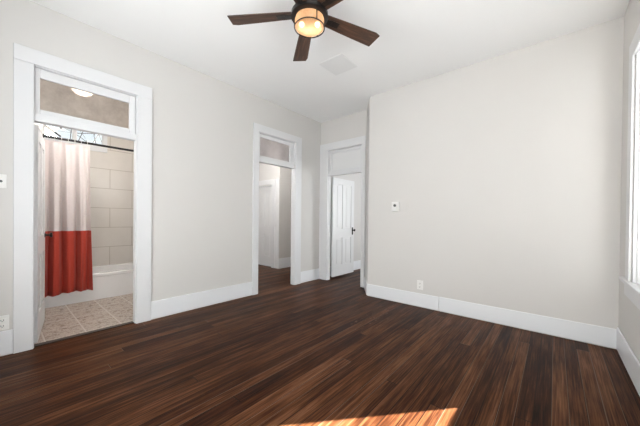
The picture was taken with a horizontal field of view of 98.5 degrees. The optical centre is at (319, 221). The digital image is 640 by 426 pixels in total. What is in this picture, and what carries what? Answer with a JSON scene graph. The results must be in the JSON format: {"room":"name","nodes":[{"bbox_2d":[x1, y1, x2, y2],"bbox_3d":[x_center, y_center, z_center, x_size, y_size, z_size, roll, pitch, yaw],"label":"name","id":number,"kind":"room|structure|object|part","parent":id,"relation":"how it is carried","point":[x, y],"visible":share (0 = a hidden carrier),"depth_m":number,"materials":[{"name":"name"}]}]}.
{"room":"empty bedroom","nodes":[
{"label":"empty bedroom","id":0,"kind":"room"},
{"bbox_2d":[35,123,41,133],"bbox_3d":[-3.220,-0.330,2.902,1.366,2.950,0.445,1,1,40],"label":"wall","id":1,"kind":"structure","parent":0,"point":[38,124],"depth_m":3.18,"materials":[{"name":"paint"}]},
{"bbox_2d":[34,125,52,342],"bbox_3d":[-2.906,0.120,2.854,0.172,2.033,0.788,0,1,-41],"label":"door","id":2,"kind":"structure","parent":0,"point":[39,177],"depth_m":2.72,"materials":[{"name":"paint"}]},
{"bbox_3d":[-2.807,0.610,2.740,0.028,0.560,0.228,0,1,-41],"label":"panel","id":3,"kind":"part","parent":2,"relation":"part of","materials":[{"name":"paint"}]},
{"bbox_3d":[-2.798,-0.312,2.733,0.028,0.925,0.228,0,1,-41],"label":"panel","id":4,"kind":"part","parent":2,"relation":"part of","materials":[{"name":"paint"}]},
{"bbox_3d":[-3.024,0.606,2.986,0.028,0.560,0.228,0,1,-41],"label":"panel","id":5,"kind":"part","parent":2,"relation":"part of","materials":[{"name":"paint"}]},
{"bbox_3d":[-3.014,-0.316,2.979,0.028,0.925,0.228,0,1,-41],"label":"panel","id":6,"kind":"part","parent":2,"relation":"part of","materials":[{"name":"paint"}]},
{"bbox_2d":[90,136,133,265],"bbox_3d":[-3.941,-0.349,4.431,0.120,2.950,1.840,1,1,40],"label":"wall","id":7,"kind":"structure","parent":0,"point":[111,172],"depth_m":4.76,"materials":[{"name":"tile"}]},
{"bbox_2d":[42,124,106,152],"bbox_3d":[-3.912,-1.456,4.399,0.098,0.595,0.823,1,1,40],"label":"window","id":8,"kind":"structure","parent":7,"relation":"in","point":[74,132],"depth_m":4.44,"materials":[{"name":"paint"}]},
{"bbox_3d":[-3.926,-1.454,4.419,0.050,0.500,0.760,1,1,40],"label":"sash","id":9,"kind":"part","parent":8,"relation":"part of","materials":[{"name":"glass"}]},
{"bbox_2d":[0,0,361,356],"bbox_3d":[-0.634,-0.402,4.827,0.075,3.117,7.670,1,1,40],"label":"wall","id":10,"kind":"structure","parent":0,"point":[202,124],"depth_m":3.49,"materials":[{"name":"paint"}]},
{"bbox_2d":[0,174,6,187],"bbox_3d":[-2.701,-0.338,2.324,0.024,0.116,0.078,1,1,40],"label":"light switch","id":11,"kind":"object","parent":10,"relation":"attached to","point":[3,178],"visible":1,"depth_m":2.34,"materials":[{"name":"white plastic"}]},
{"bbox_2d":[0,315,8,330],"bbox_3d":[-2.706,0.869,2.348,0.015,0.124,0.080,1,1,40],"label":"wall outlet","id":12,"kind":"object","parent":10,"relation":"attached to","point":[4,320],"visible":1,"depth_m":2.36,"materials":[{"name":"white plastic"}]},
{"bbox_2d":[13,43,151,353],"bbox_3d":[-2.339,-0.192,2.822,0.114,2.688,1.074,1,1,40],"label":"door frame","id":13,"kind":"structure","parent":10,"relation":"attached to","point":[48,89],"depth_m":2.65,"materials":[{"name":"paint"}]},
{"bbox_3d":[-2.353,-1.166,2.801,0.006,0.292,0.703,1,1,40],"label":"transom pane","id":14,"kind":"part","parent":13,"relation":"part of","materials":[{"name":"clear glass"}]},
{"bbox_3d":[-2.344,-1.185,2.810,0.040,0.418,0.785,1,1,40],"label":"transom sash","id":15,"kind":"part","parent":13,"relation":"part of","materials":[{"name":"paint"}]},
{"bbox_2d":[0,268,318,355],"bbox_3d":[-1.554,1.044,3.708,0.013,0.206,4.775,1,1,40],"label":"baseboard","id":16,"kind":"structure","parent":10,"relation":"attached to","point":[164,307],"depth_m":3.60,"materials":[{"name":"paint"}]},
{"bbox_2d":[252,123,301,294],"bbox_3d":[-0.732,-0.185,4.710,0.114,2.680,1.065,1,1,40],"label":"door frame","id":17,"kind":"structure","parent":10,"relation":"attached to","point":[271,146],"depth_m":4.74,"materials":[{"name":"paint"}]},
{"bbox_3d":[-0.763,-1.196,4.669,0.006,0.299,0.658,1,1,40],"label":"transom pane","id":18,"kind":"part","parent":17,"relation":"part of","materials":[{"name":"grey glass"}]},
{"bbox_3d":[-0.742,-1.198,4.691,0.040,0.405,0.791,1,1,40],"label":"transom sash","id":19,"kind":"part","parent":17,"relation":"part of","materials":[{"name":"paint"}]},
{"bbox_3d":[-0.769,-0.187,4.742,0.015,2.679,1.065,1,1,40],"label":"casing","id":20,"kind":"part","parent":17,"relation":"part of","materials":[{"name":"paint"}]},
{"bbox_2d":[330,260,360,275],"bbox_3d":[0.968,1.047,6.670,0.013,0.206,2.785,1,1,40],"label":"baseboard","id":21,"kind":"structure","parent":10,"relation":"attached to","point":[357,264],"depth_m":6.54,"materials":[{"name":"paint"}]},
{"bbox_2d":[259,163,291,268],"bbox_3d":[-0.616,-0.426,8.056,1.410,3.117,2.730,1,1,40],"label":"wall","id":22,"kind":"structure","parent":0,"point":[266,172],"depth_m":6.72,"materials":[{"name":"paint"}]},
{"bbox_2d":[258,186,271,266],"bbox_3d":[-1.431,0.123,7.016,0.760,1.993,0.036,1,1,40],"label":"door","id":23,"kind":"structure","parent":22,"relation":"in","point":[265,193],"depth_m":6.96,"materials":[{"name":"paint"}]},
{"bbox_3d":[-1.556,0.590,7.121,0.225,0.560,0.028,1,1,40],"label":"panel","id":24,"kind":"part","parent":23,"relation":"part of","materials":[{"name":"paint"}]},
{"bbox_3d":[-1.547,-0.303,7.114,0.225,0.865,0.028,1,1,40],"label":"panel","id":25,"kind":"part","parent":23,"relation":"part of","materials":[{"name":"paint"}]},
{"bbox_3d":[-1.309,0.594,6.911,0.225,0.560,0.028,1,1,40],"label":"panel","id":26,"kind":"part","parent":23,"relation":"part of","materials":[{"name":"paint"}]},
{"bbox_3d":[-1.300,-0.299,6.904,0.225,0.865,0.028,1,1,40],"label":"panel","id":27,"kind":"part","parent":23,"relation":"part of","materials":[{"name":"paint"}]},
{"bbox_2d":[259,179,279,268],"bbox_3d":[-1.426,0.056,6.932,1.184,2.147,0.030,1,1,40],"label":"door frame","id":28,"kind":"structure","parent":22,"relation":"attached to","point":[275,183],"depth_m":6.63,"materials":[{"name":"paint"}]},
{"bbox_2d":[278,257,290,268],"bbox_3d":[-0.594,1.003,8.022,1.323,0.241,2.750,1,1,40],"label":"baseboard","id":29,"kind":"structure","parent":22,"relation":"attached to","point":[282,262],"depth_m":6.69,"materials":[{"name":"paint"}]},
{"bbox_2d":[0,264,639,425],"bbox_3d":[-0.135,1.216,4.303,7.048,0.100,7.820,1,1,40],"label":"floor","id":30,"kind":"structure","parent":0,"point":[318,352],"depth_m":2.20,"materials":[{"name":"brown wood"}]},
{"bbox_2d":[34,321,133,346],"bbox_3d":[-2.378,1.149,2.836,0.060,0.010,0.787,1,1,40],"label":"threshold","id":31,"kind":"object","parent":30,"relation":"on","point":[131,322],"visible":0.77,"depth_m":2.78,"materials":[{"name":"brown wood"}]},
{"bbox_2d":[45,262,132,307],"bbox_3d":[-3.480,0.943,4.290,0.791,0.378,1.249,1,1,40],"label":"bathtub","id":32,"kind":"object","parent":30,"relation":"on","point":[113,280],"visible":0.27,"depth_m":4.09,"materials":[{"name":"ceramic"}]},
{"bbox_2d":[30,0,628,122],"bbox_3d":[0.943,-1.993,3.388,4.302,0.120,7.820,1,1,40],"label":"ceiling","id":33,"kind":"structure","parent":0,"point":[418,40],"depth_m":2.89,"materials":[{"name":"paint"}]},
{"bbox_2d":[227,0,379,60],"bbox_3d":[-0.061,-1.728,2.169,1.263,0.412,1.305,1,1,40],"label":"ceiling fan","id":34,"kind":"object","parent":33,"relation":"hanging from","point":[309,18],"visible":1,"depth_m":2.24,"materials":[{"name":"brown wood"}]},
{"bbox_3d":[-0.478,-1.657,2.252,0.547,0.008,0.150,1,11,7],"label":"blade","id":35,"kind":"part","parent":34,"relation":"part of","materials":[{"name":"brown wood"}]},
{"bbox_3d":[-0.157,-1.657,2.593,0.150,0.008,0.547,-11,3,-11],"label":"blade","id":36,"kind":"part","parent":34,"relation":"part of","materials":[{"name":"brown wood"}]},
{"bbox_3d":[-0.083,-1.569,2.203,0.232,0.093,0.232,1,1,40],"label":"lamp shade","id":37,"kind":"part","parent":34,"relation":"part of","materials":[{"name":"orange glass"}]},
{"bbox_3d":[0.208,-1.648,1.929,0.547,0.008,0.150,1,-10,43],"label":"blade","id":38,"kind":"part","parent":34,"relation":"part of","materials":[{"name":"brown wood"}]},
{"bbox_3d":[0.267,-1.651,2.394,0.547,0.008,0.150,0,-10,-29],"label":"blade","id":39,"kind":"part","parent":34,"relation":"part of","materials":[{"name":"brown wood"}]},
{"bbox_2d":[319,54,357,74],"bbox_3d":[0.230,-1.939,3.433,0.344,0.004,0.344,1,1,40],"label":"ceiling vent","id":40,"kind":"object","parent":33,"relation":"in","point":[339,64],"visible":1,"depth_m":3.42,"materials":[{"name":"metal"}]},
{"bbox_2d":[321,110,366,276],"bbox_3d":[0.439,-0.394,5.221,1.049,3.117,0.110,1,1,40],"label":"wall","id":41,"kind":"structure","parent":0,"point":[354,125],"depth_m":5.12,"materials":[{"name":"paint"}]},
{"bbox_2d":[319,135,365,287],"bbox_3d":[0.421,-0.171,5.207,1.042,2.666,0.114,1,1,40],"label":"door frame","id":42,"kind":"structure","parent":41,"relation":"attached to","point":[348,156],"depth_m":5.32,"materials":[{"name":"paint"}]},
{"bbox_3d":[0.484,-1.144,5.166,0.756,0.425,0.040,1,1,40],"label":"transom sash","id":43,"kind":"part","parent":42,"relation":"part of","materials":[{"name":"paint"}]},
{"bbox_3d":[0.485,-1.147,5.167,0.656,0.333,0.006,1,1,40],"label":"transom pane","id":44,"kind":"part","parent":42,"relation":"part of","materials":[{"name":"glass"}]},
{"bbox_2d":[331,177,354,276],"bbox_3d":[0.483,0.123,5.773,0.172,1.985,0.768,1,1,40],"label":"door","id":45,"kind":"structure","parent":41,"relation":"in","point":[342,225],"depth_m":5.73,"materials":[{"name":"paint"}]},
{"bbox_3d":[0.379,0.621,5.660,0.028,0.560,0.218,1,1,40],"label":"panel","id":46,"kind":"part","parent":45,"relation":"part of","materials":[{"name":"paint"}]},
{"bbox_3d":[0.388,-0.294,5.654,0.028,0.910,0.218,1,1,40],"label":"panel","id":47,"kind":"part","parent":45,"relation":"part of","materials":[{"name":"paint"}]},
{"bbox_3d":[0.585,0.621,5.902,0.028,0.560,0.218,1,1,40],"label":"panel","id":48,"kind":"part","parent":45,"relation":"part of","materials":[{"name":"paint"}]},
{"bbox_3d":[0.594,-0.294,5.895,0.028,0.910,0.218,1,1,40],"label":"panel","id":49,"kind":"part","parent":45,"relation":"part of","materials":[{"name":"paint"}]},
{"bbox_2d":[365,16,623,348],"bbox_3d":[1.913,-0.367,3.692,3.178,3.117,0.528,1,1,40],"label":"wall","id":50,"kind":"structure","parent":0,"point":[506,168],"depth_m":3.14,"materials":[{"name":"paint"}]},
{"bbox_2d":[364,277,366,294],"bbox_3d":[0.759,1.073,4.588,0.015,0.181,0.505,1,0,5],"label":"baseboard","id":51,"kind":"structure","parent":50,"relation":"attached to","point":[365,281],"depth_m":4.53,"materials":[{"name":"paint"}]},
{"bbox_2d":[392,202,406,210],"bbox_3d":[1.140,-0.210,3.980,0.228,0.137,0.036,1,1,40],"label":"thermostat","id":52,"kind":"object","parent":50,"relation":"attached to","point":[396,206],"visible":1,"depth_m":3.98,"materials":[{"name":"paint"}]},
{"bbox_3d":[1.150,-0.208,3.992,0.228,0.132,0.004,1,1,40],"label":"wall plate","id":53,"kind":"part","parent":52,"relation":"part of","materials":[{"name":"paint"}]},
{"bbox_2d":[417,280,422,289],"bbox_3d":[1.374,0.880,3.792,0.080,0.124,0.015,1,1,40],"label":"wall outlet","id":54,"kind":"object","parent":50,"relation":"attached to","point":[419,283],"visible":1,"depth_m":3.79,"materials":[{"name":"white plastic"}]},
{"bbox_2d":[367,284,616,348],"bbox_3d":[1.767,1.091,3.459,2.700,0.184,0.013,1,1,40],"label":"baseboard","id":55,"kind":"structure","parent":50,"relation":"attached to","point":[594,334],"depth_m":3.14,"materials":[{"name":"paint"}]},
{"bbox_2d":[618,0,639,362],"bbox_3d":[1.471,-0.350,0.861,0.180,3.117,4.357,1,1,40],"label":"wall","id":56,"kind":"structure","parent":0,"point":[629,314],"depth_m":2.40,"materials":[{"name":"paint"}]},
{"bbox_2d":[616,327,639,395],"bbox_3d":[1.379,1.095,0.929,0.013,0.206,4.344,1,1,40],"label":"baseboard","id":57,"kind":"structure","parent":56,"relation":"attached to","point":[632,365],"depth_m":2.14,"materials":[{"name":"paint"}]},
{"bbox_2d":[619,24,639,309],"bbox_3d":[2.198,-0.413,1.718,0.245,2.045,1.615,1,1,40],"label":"window","id":58,"kind":"structure","parent":56,"relation":"in","point":[632,258],"depth_m":2.15,"materials":[{"name":"paint"}]},
{"bbox_3d":[2.109,-0.479,1.761,0.018,1.915,1.365,1,1,40],"label":"casing","id":59,"kind":"part","parent":58,"relation":"part of","materials":[{"name":"paint"}]},
{"bbox_3d":[-3.906,-0.344,3.765,0.797,2.950,0.100,1,1,40],"label":"wall","id":60,"kind":"structure","parent":0,"visible":0},
{"bbox_2d":[44,135,92,296],"bbox_3d":[-3.362,-0.072,3.697,0.158,2.087,0.481,1,1,42],"label":"shower curtain","id":61,"kind":"object","parent":60,"relation":"attached to","point":[68,254],"visible":1,"depth_m":3.67,"materials":[{"name":"fabric"}]},
{"bbox_2d":[42,134,133,151],"bbox_3d":[-3.141,-1.091,4.004,0.052,0.052,1.253,1,1,40],"label":"shower rod","id":62,"kind":"object","parent":60,"relation":"attached to","point":[43,135],"visible":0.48,"depth_m":3.84,"materials":[{"name":"black metal"}]},
{"label":"outside","id":63,"kind":"structure","parent":0,"visible":0},
{"bbox_3d":[-17.606,1.305,14.983,33.800,0.200,60.000,1,1,40],"label":"ground","id":64,"kind":"structure","parent":63,"visible":0},
{"bbox_2d":[45,125,101,142],"bbox_3d":[-6.170,-2.060,6.884,5.554,6.915,5.951,1,0,-10],"label":"bare tree","id":65,"kind":"object","parent":64,"relation":"on","point":[45,125],"visible":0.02,"depth_m":6.46,"materials":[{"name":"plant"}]}
]}

